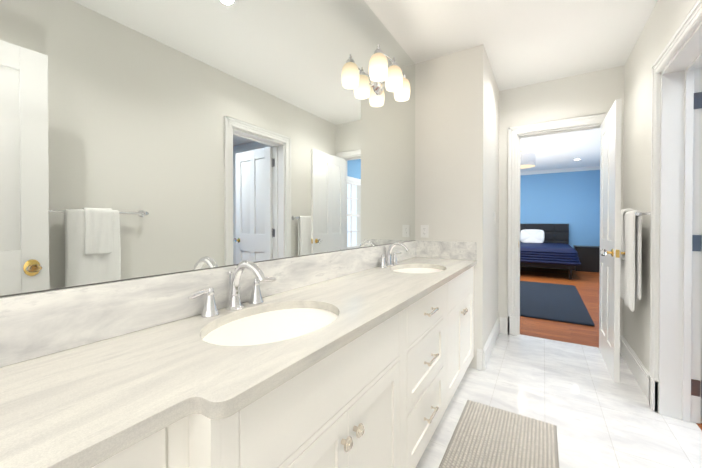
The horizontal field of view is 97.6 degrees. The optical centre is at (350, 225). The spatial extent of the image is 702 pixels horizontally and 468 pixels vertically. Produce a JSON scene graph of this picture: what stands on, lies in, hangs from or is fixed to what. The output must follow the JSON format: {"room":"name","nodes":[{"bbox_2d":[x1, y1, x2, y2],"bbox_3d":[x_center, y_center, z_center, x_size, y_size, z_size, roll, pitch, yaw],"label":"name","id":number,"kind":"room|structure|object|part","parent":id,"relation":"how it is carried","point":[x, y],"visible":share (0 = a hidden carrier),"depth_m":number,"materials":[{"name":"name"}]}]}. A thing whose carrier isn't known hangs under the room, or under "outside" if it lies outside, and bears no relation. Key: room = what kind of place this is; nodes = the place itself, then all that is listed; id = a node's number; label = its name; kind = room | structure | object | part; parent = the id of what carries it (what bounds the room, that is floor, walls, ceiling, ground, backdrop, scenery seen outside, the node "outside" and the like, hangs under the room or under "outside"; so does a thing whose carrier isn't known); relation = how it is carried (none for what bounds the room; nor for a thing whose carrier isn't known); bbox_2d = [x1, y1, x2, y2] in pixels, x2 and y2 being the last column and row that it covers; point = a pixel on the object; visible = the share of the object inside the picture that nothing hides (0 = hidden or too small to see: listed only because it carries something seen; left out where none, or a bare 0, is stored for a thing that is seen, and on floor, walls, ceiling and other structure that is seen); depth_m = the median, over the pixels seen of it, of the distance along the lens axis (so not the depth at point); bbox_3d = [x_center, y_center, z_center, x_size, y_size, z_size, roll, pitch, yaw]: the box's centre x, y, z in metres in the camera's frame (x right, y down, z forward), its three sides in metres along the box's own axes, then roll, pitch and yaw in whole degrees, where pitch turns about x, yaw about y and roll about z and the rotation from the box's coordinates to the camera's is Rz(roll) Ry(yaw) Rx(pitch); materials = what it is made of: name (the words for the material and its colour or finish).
{"room":"bathroom","nodes":[
{"label":"bathroom","id":0,"kind":"room"},
{"bbox_2d":[415,44,498,369],"bbox_3d":[1.122,-0.150,3.281,0.720,2.740,1.196,0,1,32],"label":"wall block","id":1,"kind":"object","parent":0,"point":[456,146],"visible":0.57,"depth_m":2.74,"materials":[{"name":"white paint"}]},
{"bbox_2d":[421,225,427,237],"bbox_3d":[0.681,0.055,2.848,0.072,0.116,0.007,0,1,32],"label":"outlet","id":2,"kind":"object","parent":1,"relation":"attached to","point":[424,230],"visible":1,"depth_m":2.85,"materials":[{"name":"white plastic"}]},
{"bbox_2d":[364,0,657,171],"bbox_3d":[2.711,-1.552,3.528,6.140,0.060,12.120,0,1,32],"label":"ceiling","id":3,"kind":"structure","parent":0,"point":[527,42],"depth_m":2.46,"materials":[{"name":"white paint"}]},
{"bbox_2d":[520,150,535,168],"bbox_3d":[3.516,-1.378,6.377,0.550,0.334,0.550,0,1,32],"label":"drum ceiling light","id":4,"kind":"object","parent":3,"relation":"attached to","point":[528,159],"visible":0.52,"depth_m":6.12,"materials":[{"name":"silver metal"}]},
{"bbox_3d":[3.516,-1.332,6.377,0.540,0.233,0.540,0,1,32],"label":"lamp shade","id":5,"kind":"part","parent":4,"relation":"part of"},
{"bbox_2d":[416,266,701,467],"bbox_3d":[2.204,1.234,4.623,4.140,0.050,10.840,0,1,32],"label":"floor","id":6,"kind":"structure","parent":0,"point":[588,406],"depth_m":2.18,"materials":[{"name":"tile"}]},
{"bbox_2d":[132,261,476,467],"bbox_3d":[0.046,0.786,1.487,0.564,0.896,2.996,0,1,32],"label":"bathroom vanity","id":7,"kind":"object","parent":6,"relation":"on","point":[358,358],"depth_m":1.01,"materials":[{"name":"white paint"}]},
{"bbox_2d":[0,257,475,467],"bbox_3d":[0.040,0.323,1.487,0.551,0.032,2.996,0,1,32],"label":"countertop","id":8,"kind":"structure","parent":7,"relation":"on","point":[116,400],"depth_m":0.63,"materials":[{"name":"white stone"}]},
{"bbox_2d":[184,260,275,316],"bbox_3d":[-0.380,0.218,1.112,0.190,0.183,0.378,0,1,32],"label":"faucet","id":9,"kind":"object","parent":8,"relation":"on","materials":[{"name":"silver metal"}]},
{"bbox_2d":[0,241,475,366],"bbox_3d":[0.038,0.231,1.488,0.547,0.152,2.996,0,1,32],"label":"backsplash","id":10,"kind":"structure","parent":8,"relation":"on","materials":[{"name":"stone"}]},
{"bbox_2d":[184,301,351,356],"bbox_3d":[-0.246,0.415,1.030,0.415,0.169,0.560,0,1,32],"label":"sink","id":11,"kind":"object","parent":8,"relation":"in","point":[253,336],"depth_m":1.03,"materials":[{"name":"white ceramic"}]},
{"bbox_2d":[376,241,411,268],"bbox_3d":[0.337,0.209,2.256,0.190,0.183,0.378,0,1,32],"label":"faucet","id":12,"kind":"object","parent":8,"relation":"on","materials":[{"name":"silver metal"}]},
{"bbox_2d":[388,265,447,272],"bbox_3d":[0.476,0.406,2.170,0.415,0.169,0.560,0,1,32],"label":"sink","id":13,"kind":"object","parent":8,"relation":"in","point":[415,268],"depth_m":2.26,"materials":[{"name":"white ceramic"}]},
{"bbox_2d":[439,400,558,467],"bbox_3d":[0.807,1.224,1.651,0.520,0.016,0.880,0,1,32],"label":"bath mat","id":14,"kind":"object","parent":6,"relation":"on","point":[485,436],"visible":1,"depth_m":1.74,"materials":[{"name":"beige fabric"}]},
{"bbox_2d":[520,224,580,279],"bbox_3d":[4.542,0.571,8.031,2.204,1.220,2.232,0,1,32],"label":"bed","id":15,"kind":"object","parent":6,"relation":"on","point":[545,246],"visible":0.65,"depth_m":7.14,"materials":[{"name":"black"}]},
{"bbox_2d":[520,229,544,242],"bbox_3d":[5.142,0.311,8.723,0.600,0.390,0.306,0,1,32],"label":"pillow","id":16,"kind":"object","parent":15,"relation":"on","point":[526,235],"depth_m":8.69,"materials":[{"name":"fabric"}]},
{"bbox_3d":[5.078,0.424,8.961,2.080,0.940,0.085,0,1,32],"label":"headboard","id":17,"kind":"part","parent":15,"relation":"part of","materials":[{"name":"fabric"}]},
{"bbox_3d":[4.551,1.001,8.048,1.960,0.360,1.980,0,1,32],"label":"frame","id":18,"kind":"part","parent":15,"relation":"part of","materials":[{"name":"black wood"}]},
{"bbox_2d":[520,281,594,325],"bbox_3d":[2.744,1.187,5.382,2.110,0.029,2.700,0,1,32],"label":"bedroom rug","id":19,"kind":"object","parent":6,"relation":"on","point":[555,302],"visible":0.52,"depth_m":4.63,"materials":[{"name":"grey carpet"}]},
{"bbox_2d":[573,245,599,272],"bbox_3d":[6.224,0.867,8.002,0.665,0.630,0.580,0,1,32],"label":"nightstand","id":20,"kind":"object","parent":6,"relation":"on","point":[589,257],"visible":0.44,"depth_m":7.80,"materials":[{"name":"black wood"}]},
{"bbox_2d":[520,170,599,247],"bbox_3d":[5.049,-0.198,9.154,4.140,2.740,0.120,0,1,32],"label":"wall","id":21,"kind":"structure","parent":0,"point":[572,199],"depth_m":8.49,"materials":[{"name":"blue paint"}]},
{"bbox_2d":[520,166,599,174],"bbox_3d":[4.993,-1.522,9.054,3.720,0.090,0.090,0,1,32],"label":"crown molding","id":22,"kind":"structure","parent":21,"relation":"attached to","point":[561,170],"depth_m":8.48,"materials":[{"name":"white paint"}]},
{"bbox_2d":[498,65,623,334],"bbox_3d":[3.373,-0.144,2.505,3.920,2.740,0.120,0,1,32],"label":"wall","id":23,"kind":"structure","parent":0,"point":[593,93],"depth_m":3.25,"materials":[{"name":"white paint"}]},
{"bbox_2d":[507,113,607,335],"bbox_3d":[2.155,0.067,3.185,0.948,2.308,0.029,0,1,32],"label":"door frame","id":24,"kind":"structure","parent":23,"relation":"attached to","point":[597,118],"depth_m":3.40,"materials":[{"name":"white paint"}]},
{"bbox_2d":[518,334,598,348],"bbox_3d":[2.171,1.218,3.219,0.737,0.004,0.035,0,1,32],"label":"trim","id":25,"kind":"structure","parent":23,"relation":"attached to","point":[558,341],"depth_m":3.21,"materials":[{"name":"stone"}]},
{"bbox_2d":[599,99,621,382],"bbox_3d":[2.257,0.121,2.688,0.035,2.192,0.751,0,1,32],"label":"back door","id":26,"kind":"structure","parent":23,"relation":"in","point":[610,235],"depth_m":2.53,"materials":[{"name":"white paint"}]},
{"bbox_2d":[600,249,624,257],"bbox_3d":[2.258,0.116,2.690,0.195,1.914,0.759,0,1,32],"label":"door knob","id":27,"kind":"object","parent":26,"relation":"attached to","point":[603,252],"depth_m":2.44,"materials":[{"name":"gold metal"}]},
{"bbox_2d":[622,0,696,371],"bbox_3d":[1.557,-0.133,1.097,0.185,2.740,4.196,0,1,32],"label":"wall","id":28,"kind":"structure","parent":0,"point":[666,18],"depth_m":2.35,"materials":[{"name":"white paint"}]},
{"bbox_2d":[477,317,648,400],"bbox_3d":[3.051,1.125,4.091,5.904,0.175,10.604,0,1,32],"label":"baseboard","id":29,"kind":"structure","parent":28,"relation":"attached to","point":[639,371],"depth_m":2.62,"materials":[{"name":"white paint"}]},
{"bbox_2d":[620,209,650,311],"bbox_3d":[2.196,0.246,2.420,0.129,0.757,0.664,0,1,32],"label":"towel rail","id":30,"kind":"object","parent":28,"relation":"attached to","point":[631,262],"visible":0.85,"depth_m":2.24,"materials":[{"name":"white fabric"}]},
{"bbox_2d":[620,211,628,299],"bbox_3d":[2.223,0.248,2.483,0.066,0.716,0.247,0,1,32],"label":"towel","id":31,"kind":"object","parent":30,"relation":"hanging from","point":[623,213],"depth_m":2.44,"materials":[{"name":"fabric"}]},
{"bbox_2d":[620,209,634,259],"bbox_3d":[2.221,0.071,2.479,0.112,0.410,0.174,0,1,32],"label":"towel","id":32,"kind":"object","parent":30,"relation":"hanging from","point":[623,212],"depth_m":2.43,"materials":[{"name":"fabric"}]},
{"bbox_2d":[624,210,641,311],"bbox_3d":[2.105,0.260,2.296,0.067,0.736,0.247,0,1,32],"label":"towel","id":33,"kind":"object","parent":30,"relation":"hanging from","point":[633,223],"depth_m":2.23,"materials":[{"name":"fabric"}]},
{"bbox_2d":[649,0,701,422],"bbox_3d":[1.804,0.079,1.689,0.028,2.307,0.935,0,1,32],"label":"door frame","id":34,"kind":"structure","parent":28,"relation":"attached to","point":[690,23],"depth_m":2.02,"materials":[{"name":"white paint"}]},
{"bbox_2d":[658,21,701,423],"bbox_3d":[1.892,0.122,1.635,0.187,2.222,0.763,0,1,32],"label":"trim","id":35,"kind":"structure","parent":28,"relation":"attached to","point":[680,291],"depth_m":1.94,"materials":[{"name":"white paint"}]},
{"bbox_2d":[691,92,701,398],"bbox_3d":[2.142,0.121,1.895,0.062,1.897,0.015,0,1,32],"label":"door hinges","id":36,"kind":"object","parent":28,"relation":"attached to","point":[696,246],"depth_m":1.90,"materials":[{"name":"silver metal"}]},
{"bbox_3d":[-0.278,-0.137,1.612,0.120,2.740,3.120,0,1,32],"label":"wall mirror","id":37,"kind":"object","parent":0,"visible":0},
{"bbox_2d":[0,0,414,296],"bbox_3d":[-0.192,-0.675,1.625,0.005,1.656,2.993,0,1,32],"label":"mirror","id":38,"kind":"object","parent":37,"relation":"attached to","point":[141,138],"depth_m":1.05,"materials":[{"name":"clear glass"}]},
{"bbox_3d":[-0.190,0.152,1.630,0.001,0.003,2.993,0,1,32],"label":"mirror edge","id":39,"kind":"part","parent":38,"relation":"part of","materials":[{"name":"silver metal"}]},
{"bbox_2d":[369,44,409,101],"bbox_3d":[0.274,-1.066,2.179,0.192,0.235,0.523,0,1,32],"label":"sconce","id":40,"kind":"object","parent":38,"relation":"attached to","point":[394,79],"visible":1,"depth_m":2.11,"materials":[{"name":"white glass"}]},
{"bbox_3d":[0.178,-1.036,2.006,0.127,0.152,0.127,0,1,32],"label":"lamp shade","id":41,"kind":"part","parent":40,"relation":"part of","materials":[{"name":"white glass"}]},
{"bbox_3d":[0.301,-1.038,2.162,0.127,0.152,0.127,0,1,32],"label":"lamp shade","id":42,"kind":"part","parent":40,"relation":"part of","materials":[{"name":"white glass"}]},
{"bbox_3d":[0.389,-1.039,2.341,0.127,0.152,0.127,0,1,32],"label":"lamp shade","id":43,"kind":"part","parent":40,"relation":"part of","materials":[{"name":"white glass"}]}
]}

